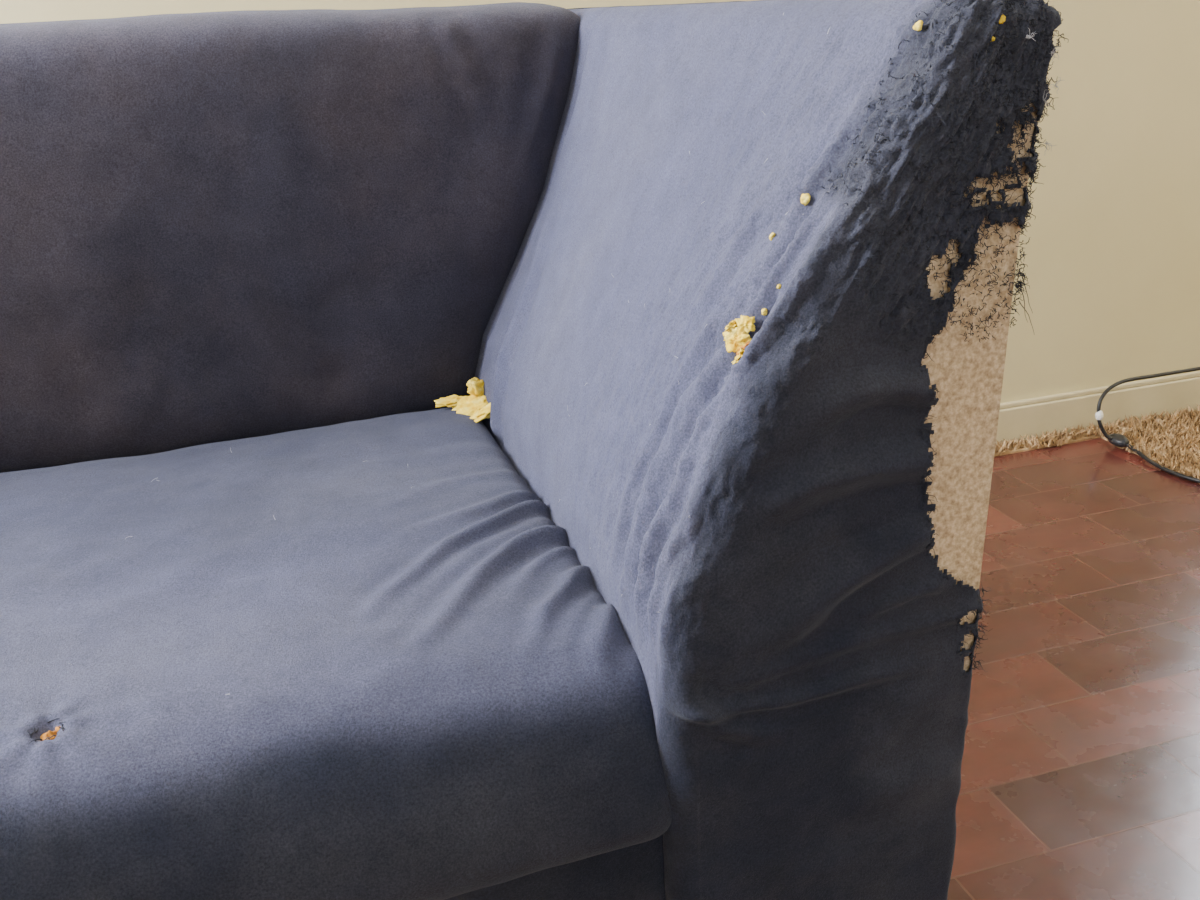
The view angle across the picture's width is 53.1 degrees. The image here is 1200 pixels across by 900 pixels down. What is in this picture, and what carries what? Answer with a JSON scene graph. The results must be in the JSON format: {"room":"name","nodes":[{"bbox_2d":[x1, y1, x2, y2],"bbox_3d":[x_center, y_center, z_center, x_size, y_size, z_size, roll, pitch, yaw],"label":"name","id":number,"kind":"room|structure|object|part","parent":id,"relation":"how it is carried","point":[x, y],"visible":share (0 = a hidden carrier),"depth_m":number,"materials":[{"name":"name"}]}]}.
{"room":"living room","nodes":[
{"label":"living room","id":0,"kind":"room"},
{"bbox_2d":[0,0,1199,402],"bbox_3d":[0.018,-1.144,1.681,4.990,2.600,0.120,-9,21,-15],"label":"wall","id":1,"kind":"structure","parent":0,"point":[1112,259],"depth_m":2.15,"materials":[{"name":"beige paint"}]},
{"bbox_2d":[996,371,1199,444],"bbox_3d":[0.106,0.055,2.062,4.750,0.082,0.014,-9,21,-15],"label":"baseboard","id":2,"kind":"structure","parent":1,"relation":"attached to","point":[1037,415],"depth_m":2.28,"materials":[{"name":"beige paint"}]},
{"bbox_2d":[947,438,1199,899],"bbox_3d":[0.699,0.762,0.286,4.990,0.060,4.255,-9,21,-15],"label":"floor","id":3,"kind":"structure","parent":0,"point":[1080,765],"depth_m":1.47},
{"bbox_2d":[0,0,1068,899],"bbox_3d":[-0.746,0.135,0.909,1.869,0.831,0.875,-9,21,-15],"label":"sofa","id":4,"kind":"object","parent":3,"relation":"on","point":[511,450],"visible":1,"depth_m":0.77,"materials":[{"name":"blue fabric"}]},
{"bbox_3d":[-0.841,0.009,1.176,1.744,0.771,0.249,-9,21,-15],"label":"backrest","id":5,"kind":"part","parent":4,"relation":"part of","materials":[{"name":"blue fabric"}]},
{"bbox_2d":[0,407,671,899],"bbox_3d":[-0.721,0.190,0.843,1.412,0.142,0.695,-9,21,-15],"label":"seat cushion","id":6,"kind":"object","parent":4,"relation":"on","point":[247,653],"depth_m":0.74,"materials":[{"name":"blue fabric"}]},
{"bbox_3d":[-0.627,0.452,0.638,1.415,0.275,0.052,-9,21,-15],"label":"rail","id":7,"kind":"part","parent":4,"relation":"part of","materials":[{"name":"blue fabric"}]},
{"bbox_3d":[0.159,0.120,0.740,0.200,0.700,0.015,-9,21,-15],"label":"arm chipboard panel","id":8,"kind":"part","parent":4,"relation":"part of","materials":[{"name":"beige wood"}]},
{"bbox_2d":[994,404,1199,483],"bbox_3d":[1.275,-0.015,2.152,1.084,0.024,0.466,-9,21,-15],"label":"shaggy rug","id":9,"kind":"object","parent":3,"relation":"on","point":[1172,441],"visible":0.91,"depth_m":2.22,"materials":[{"name":"fabric"}]},
{"bbox_2d":[1095,367,1199,482],"bbox_3d":[1.241,-0.074,2.113,0.619,0.162,0.406,-9,21,-15],"label":"power cable","id":10,"kind":"object","parent":9,"relation":"on","point":[1119,440],"visible":1,"depth_m":2.18,"materials":[{"name":"black plastic"}]}
]}

